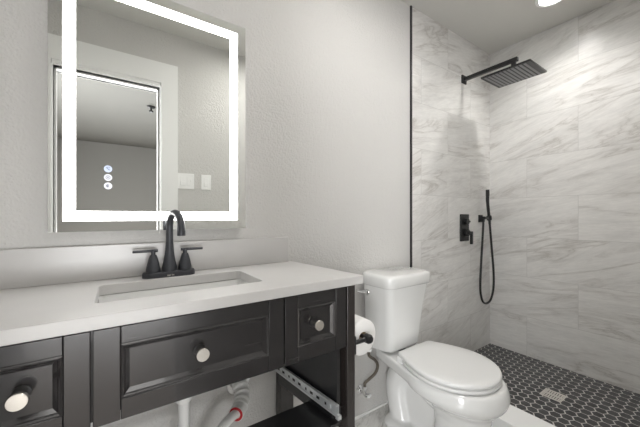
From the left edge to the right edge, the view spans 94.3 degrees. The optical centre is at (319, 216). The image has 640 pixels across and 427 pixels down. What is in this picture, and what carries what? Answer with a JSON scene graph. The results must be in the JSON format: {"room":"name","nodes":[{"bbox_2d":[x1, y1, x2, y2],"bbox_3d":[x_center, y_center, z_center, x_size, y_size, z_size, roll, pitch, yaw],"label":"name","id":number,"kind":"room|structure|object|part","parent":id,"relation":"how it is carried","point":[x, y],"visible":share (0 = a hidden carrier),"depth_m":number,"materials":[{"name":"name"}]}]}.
{"room":"bathroom","nodes":[
{"label":"bathroom","id":0,"kind":"room"},
{"bbox_2d":[0,0,489,426],"bbox_3d":[0.062,-0.137,1.601,3.360,2.490,0.126,0,0,-35],"label":"wall","id":1,"kind":"structure","parent":0,"point":[327,82],"depth_m":1.56,"materials":[{"name":"grey paint"}]},
{"bbox_2d":[0,237,288,289],"bbox_3d":[-0.560,0.151,1.090,0.996,0.113,0.022,0,0,-35],"label":"backsplash","id":2,"kind":"structure","parent":1,"relation":"attached to","point":[20,267],"depth_m":0.99,"materials":[{"name":"white stone"}]},
{"bbox_2d":[48,0,244,232],"bbox_3d":[-0.571,-0.365,1.074,0.612,0.829,0.035,0,0,-35],"label":"mirror","id":3,"kind":"object","parent":1,"relation":"attached to","point":[146,98],"visible":1,"depth_m":1.03,"materials":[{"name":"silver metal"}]},
{"bbox_2d":[356,348,378,397],"bbox_3d":[0.266,0.846,1.625,0.116,0.280,0.079,0,0,-35],"label":"supply valve","id":4,"kind":"object","parent":1,"relation":"attached to","point":[361,389],"visible":0.94,"depth_m":1.61,"materials":[{"name":"silver metal"}]},
{"bbox_2d":[355,401,387,419],"bbox_3d":[-0.312,1.101,1.268,2.166,0.013,0.010,0,0,-35],"label":"baseboard","id":5,"kind":"structure","parent":1,"relation":"attached to","point":[386,402],"depth_m":1.68,"materials":[{"name":"white paint"}]},
{"bbox_2d":[410,5,411,266],"bbox_3d":[0.577,-0.172,1.882,0.012,2.320,0.009,0,0,-35],"label":"trim","id":6,"kind":"structure","parent":1,"relation":"attached to","point":[411,5],"depth_m":1.88,"materials":[{"name":"black metal"}]},
{"bbox_2d":[460,214,472,243],"bbox_3d":[1.092,0.097,2.204,0.115,0.223,0.052,0,0,-35],"label":"shower valve","id":7,"kind":"object","parent":1,"relation":"attached to","point":[465,232],"visible":1,"depth_m":2.20,"materials":[{"name":"black metal"}]},
{"bbox_3d":[1.080,0.086,2.221,0.115,0.201,0.010,0,0,-35],"label":"plate","id":8,"kind":"part","parent":7,"relation":"part of","materials":[{"name":"black metal"}]},
{"bbox_3d":[1.097,0.123,2.206,0.056,0.056,0.034,0,0,-35],"label":"mixer knob","id":9,"kind":"part","parent":7,"relation":"part of","materials":[{"name":"black metal"}]},
{"bbox_3d":[1.095,0.040,2.211,0.054,0.048,0.024,0,0,-35],"label":"diverter knob","id":10,"kind":"part","parent":7,"relation":"part of","materials":[{"name":"black metal"}]},
{"bbox_3d":[1.116,0.161,2.199,0.042,0.095,0.016,0,0,-35],"label":"mixer lever","id":11,"kind":"part","parent":7,"relation":"part of","materials":[{"name":"black metal"}]},
{"bbox_2d":[478,215,491,221],"bbox_3d":[1.310,0.019,2.350,0.110,0.058,0.058,0,0,-35],"label":"holder","id":12,"kind":"object","parent":1,"relation":"attached to","point":[481,218],"visible":0.99,"depth_m":2.34,"materials":[{"name":"black metal"}]},
{"bbox_2d":[479,189,494,303],"bbox_3d":[1.306,0.239,2.327,0.225,0.898,0.047,0,0,-35],"label":"shower","id":13,"kind":"object","parent":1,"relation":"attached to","point":[487,190],"visible":1,"depth_m":2.33,"materials":[{"name":"black metal"}]},
{"bbox_2d":[461,56,546,87],"bbox_3d":[1.212,-0.984,2.027,0.254,0.133,0.480,0,0,-35],"label":"shower","id":14,"kind":"object","parent":1,"relation":"attached to","point":[526,69],"visible":1,"depth_m":1.95,"materials":[{"name":"black metal"}]},
{"bbox_3d":[1.180,-1.001,2.069,0.025,0.062,0.356,0,0,-35],"label":"arm","id":15,"kind":"part","parent":14,"relation":"part of","materials":[{"name":"black metal"}]},
{"bbox_3d":[1.266,-0.927,1.949,0.254,0.011,0.290,0,0,-35],"label":"head plate","id":16,"kind":"part","parent":14,"relation":"part of","materials":[{"name":"black metal"}]},
{"bbox_2d":[355,404,388,426],"bbox_3d":[0.005,1.133,0.724,2.270,0.050,1.466,0,0,-35],"label":"floor","id":17,"kind":"structure","parent":0,"point":[375,418],"depth_m":1.62,"materials":[{"name":"tile"}]},
{"bbox_2d":[0,285,354,426],"bbox_3d":[-0.405,0.674,0.920,1.025,0.868,0.435,0,0,-35],"label":"vanity cabinet","id":18,"kind":"object","parent":17,"relation":"on","point":[82,379],"visible":0.88,"depth_m":0.75,"materials":[{"name":"black wood"}]},
{"bbox_3d":[-0.571,0.345,0.564,0.034,0.034,0.037,0,0,-35],"label":"knob","id":19,"kind":"part","parent":18,"relation":"part of","materials":[{"name":"silver metal"}]},
{"bbox_3d":[-0.597,0.347,0.576,0.128,0.099,0.006,0,0,-35],"label":"panel","id":20,"kind":"part","parent":18,"relation":"part of","materials":[{"name":"brown wood"}]},
{"bbox_3d":[-0.592,0.347,0.568,0.152,0.123,0.011,0,0,-35],"label":"moulding","id":21,"kind":"part","parent":18,"relation":"part of","materials":[{"name":"brown wood"}]},
{"bbox_3d":[-0.596,0.351,0.573,0.242,0.210,0.020,0,0,-35],"label":"drawer","id":22,"kind":"part","parent":18,"relation":"part of","materials":[{"name":"brown wood"}]},
{"bbox_3d":[-0.311,0.257,0.783,0.954,0.033,0.018,0,0,-35],"label":"rail","id":23,"kind":"part","parent":18,"relation":"part of","materials":[{"name":"black wood"}]},
{"bbox_2d":[0,237,362,346],"bbox_3d":[-0.411,0.167,0.932,1.062,0.143,0.451,0,0,-35],"label":"countertop","id":24,"kind":"structure","parent":18,"relation":"on","point":[46,292],"depth_m":0.89,"materials":[{"name":"white stone"}]},
{"bbox_2d":[132,210,202,278],"bbox_3d":[-0.525,0.093,1.038,0.178,0.230,0.143,0,0,4],"label":"faucet","id":25,"kind":"object","parent":24,"relation":"on","point":[169,266],"visible":1,"depth_m":1.02,"materials":[{"name":"black metal"}]},
{"bbox_3d":[-0.586,0.118,0.998,0.074,0.010,0.010,0,0,-38],"label":"lever","id":26,"kind":"part","parent":25,"relation":"part of","materials":[{"name":"brown metal"}]},
{"bbox_3d":[-0.568,0.153,1.012,0.045,0.073,0.045,0,0,-35],"label":"handle","id":27,"kind":"part","parent":25,"relation":"part of","materials":[{"name":"brown metal"}]},
{"bbox_3d":[-0.527,0.199,1.041,0.166,0.019,0.054,0,0,-35],"label":"plate","id":28,"kind":"part","parent":25,"relation":"part of","materials":[{"name":"brown metal"}]},
{"bbox_3d":[-0.493,0.084,1.016,0.134,0.212,0.051,0,0,36],"label":"spout","id":29,"kind":"part","parent":25,"relation":"part of","materials":[{"name":"brown metal"}]},
{"bbox_3d":[-0.486,0.153,1.069,0.045,0.073,0.045,0,0,-35],"label":"handle","id":30,"kind":"part","parent":25,"relation":"part of","materials":[{"name":"brown metal"}]},
{"bbox_3d":[-0.466,0.118,1.081,0.074,0.010,0.010,0,0,-31],"label":"lever","id":31,"kind":"part","parent":25,"relation":"part of","materials":[{"name":"brown metal"}]},
{"bbox_2d":[97,279,247,302],"bbox_3d":[-0.421,0.306,0.921,0.480,0.134,0.270,0,0,-35],"label":"sink basin","id":32,"kind":"object","parent":24,"relation":"in","point":[176,289],"visible":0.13,"depth_m":0.99,"materials":[{"name":"white ceramic"}]},
{"bbox_2d":[176,378,249,426],"bbox_3d":[-0.354,0.638,1.087,0.120,0.523,0.398,0,0,12],"label":"drain pipe","id":33,"kind":"object","parent":32,"relation":"attached to","point":[240,390],"visible":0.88,"depth_m":1.11,"materials":[{"name":"white plastic"}]},
{"bbox_3d":[-0.304,0.351,0.775,0.459,0.210,0.020,0,0,-35],"label":"drawer","id":34,"kind":"part","parent":18,"relation":"part of","materials":[{"name":"brown wood"}]},
{"bbox_3d":[-0.311,0.352,0.786,0.419,0.183,0.008,0,0,-35],"label":"drawer","id":35,"kind":"part","parent":18,"relation":"part of","materials":[{"name":"black wood"}]},
{"bbox_3d":[-0.300,0.347,0.770,0.359,0.123,0.011,0,0,-35],"label":"moulding","id":36,"kind":"part","parent":18,"relation":"part of","materials":[{"name":"brown wood"}]},
{"bbox_3d":[-0.305,0.347,0.777,0.335,0.099,0.006,0,0,-35],"label":"panel","id":37,"kind":"part","parent":18,"relation":"part of","materials":[{"name":"brown wood"}]},
{"bbox_3d":[-0.300,0.345,0.752,0.034,0.034,0.037,0,0,-35],"label":"knob","id":38,"kind":"part","parent":18,"relation":"part of","materials":[{"name":"silver metal"}]},
{"bbox_3d":[-0.158,0.674,1.331,0.068,0.868,0.040,0,0,-35],"label":"leg","id":39,"kind":"part","parent":18,"relation":"part of","materials":[{"name":"brown wood"}]},
{"bbox_2d":[248,401,339,426],"bbox_3d":[-0.350,0.716,0.831,0.912,0.015,0.158,0,0,-35],"label":"shelf","id":40,"kind":"object","parent":18,"relation":"attached to","point":[309,413],"depth_m":1.04,"materials":[{"name":"black wood"}]},
{"bbox_3d":[-0.052,0.706,1.185,0.046,0.055,0.356,0,0,-40],"label":"rail","id":41,"kind":"part","parent":18,"relation":"part of","materials":[{"name":"silver metal"}]},
{"bbox_3d":[-0.057,0.459,1.181,0.015,0.438,0.374,0,0,-41],"label":"panel","id":42,"kind":"part","parent":18,"relation":"part of","materials":[{"name":"black wood"}]},
{"bbox_3d":[-0.013,0.351,0.975,0.239,0.210,0.020,0,0,-35],"label":"drawer","id":43,"kind":"part","parent":18,"relation":"part of","materials":[{"name":"brown wood"}]},
{"bbox_3d":[-0.015,0.347,0.977,0.125,0.099,0.006,0,0,-35],"label":"panel","id":44,"kind":"part","parent":18,"relation":"part of","materials":[{"name":"brown wood"}]},
{"bbox_3d":[-0.010,0.347,0.970,0.149,0.123,0.011,0,0,-35],"label":"moulding","id":45,"kind":"part","parent":18,"relation":"part of","materials":[{"name":"brown wood"}]},
{"bbox_3d":[-0.011,0.345,0.951,0.034,0.034,0.037,0,0,-35],"label":"knob","id":46,"kind":"part","parent":18,"relation":"part of","materials":[{"name":"silver metal"}]},
{"bbox_3d":[0.095,0.674,1.063,0.040,0.868,0.047,0,0,-35],"label":"leg","id":47,"kind":"part","parent":18,"relation":"part of","materials":[{"name":"brown wood"}]},
{"bbox_2d":[355,333,372,354],"bbox_3d":[0.117,0.464,1.153,0.101,0.065,0.162,0,0,-35],"label":"toilet paper holder","id":48,"kind":"object","parent":18,"relation":"attached to","point":[367,338],"visible":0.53,"depth_m":1.10,"materials":[{"name":"black metal"}]},
{"bbox_3d":[0.158,0.461,1.102,0.092,0.035,0.030,0,0,-35],"label":"arm","id":49,"kind":"part","parent":48,"relation":"part of","materials":[{"name":"black metal"}]},
{"bbox_2d":[355,314,374,355],"bbox_3d":[0.137,0.466,1.182,0.137,0.137,0.100,0,0,-35],"label":"toilet paper roll","id":50,"kind":"object","parent":48,"relation":"hanging from","point":[362,325],"visible":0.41,"depth_m":1.15,"materials":[{"name":"white paper"}]},
{"bbox_2d":[356,266,510,426],"bbox_3d":[0.535,0.712,1.437,0.445,0.827,0.653,0,0,-35],"label":"toilet","id":51,"kind":"object","parent":17,"relation":"on","point":[429,383],"visible":1,"depth_m":1.47,"materials":[{"name":"white ceramic"}]},
{"bbox_3d":[0.217,0.397,1.563,0.065,0.031,0.019,0,0,-28],"label":"lever arm","id":52,"kind":"part","parent":51,"relation":"part of","materials":[{"name":"silver metal"}]},
{"bbox_3d":[0.419,0.536,1.632,0.339,0.344,0.199,0,0,-35],"label":"tank","id":53,"kind":"part","parent":51,"relation":"part of","materials":[{"name":"white ceramic"}]},
{"bbox_3d":[0.423,0.332,1.627,0.362,0.068,0.213,0,0,-35],"label":"tank lid","id":54,"kind":"part","parent":51,"relation":"part of","materials":[{"name":"white ceramic"}]},
{"bbox_3d":[0.562,0.921,1.449,0.390,0.409,0.643,0,0,-35],"label":"bowl","id":55,"kind":"part","parent":51,"relation":"part of","materials":[{"name":"white ceramic"}]},
{"bbox_3d":[0.607,0.684,1.383,0.386,0.024,0.415,0,0,-35],"label":"lid","id":56,"kind":"part","parent":51,"relation":"part of","materials":[{"name":"white plastic"}]},
{"bbox_3d":[0.607,0.705,1.383,0.386,0.018,0.415,0,0,-35],"label":"seat","id":57,"kind":"part","parent":51,"relation":"part of","materials":[{"name":"white plastic"}]},
{"bbox_2d":[491,405,555,426],"bbox_3d":[0.999,1.048,1.418,0.164,0.120,1.240,0,0,-35],"label":"shower curb","id":58,"kind":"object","parent":17,"relation":"on","point":[514,416],"depth_m":1.44,"materials":[{"name":"white stone"}]},
{"bbox_2d":[401,0,614,53],"bbox_3d":[0.448,-1.382,1.042,3.360,0.100,1.486,0,0,-35],"label":"ceiling","id":59,"kind":"structure","parent":0,"point":[492,26],"depth_m":1.98,"materials":[{"name":"paint"}]},
{"bbox_2d":[535,0,561,7],"bbox_3d":[1.410,-1.327,1.805,0.170,0.009,0.170,0,0,-35],"label":"recessed light","id":60,"kind":"object","parent":59,"relation":"in","point":[539,3],"visible":1,"depth_m":1.85,"materials":[{"name":"white paint"}]},
{"bbox_2d":[474,343,639,426],"bbox_3d":[1.409,1.077,1.701,0.830,0.062,1.240,0,0,-35],"label":"floor","id":61,"kind":"structure","parent":0,"point":[589,402],"depth_m":1.74,"materials":[{"name":"grey tile"}]},
{"bbox_2d":[539,388,566,402],"bbox_3d":[1.361,1.044,1.734,0.102,0.004,0.102,0,0,-35],"label":"floor drain","id":62,"kind":"object","parent":61,"relation":"on","point":[546,392],"visible":1,"depth_m":1.73,"materials":[{"name":"silver metal"}]},
{"bbox_2d":[490,0,639,393],"bbox_3d":[1.825,-0.137,1.915,0.100,2.490,1.360,0,0,-35],"label":"wall","id":63,"kind":"structure","parent":0,"point":[565,139],"depth_m":2.00,"materials":[{"name":"stone"}]}
]}

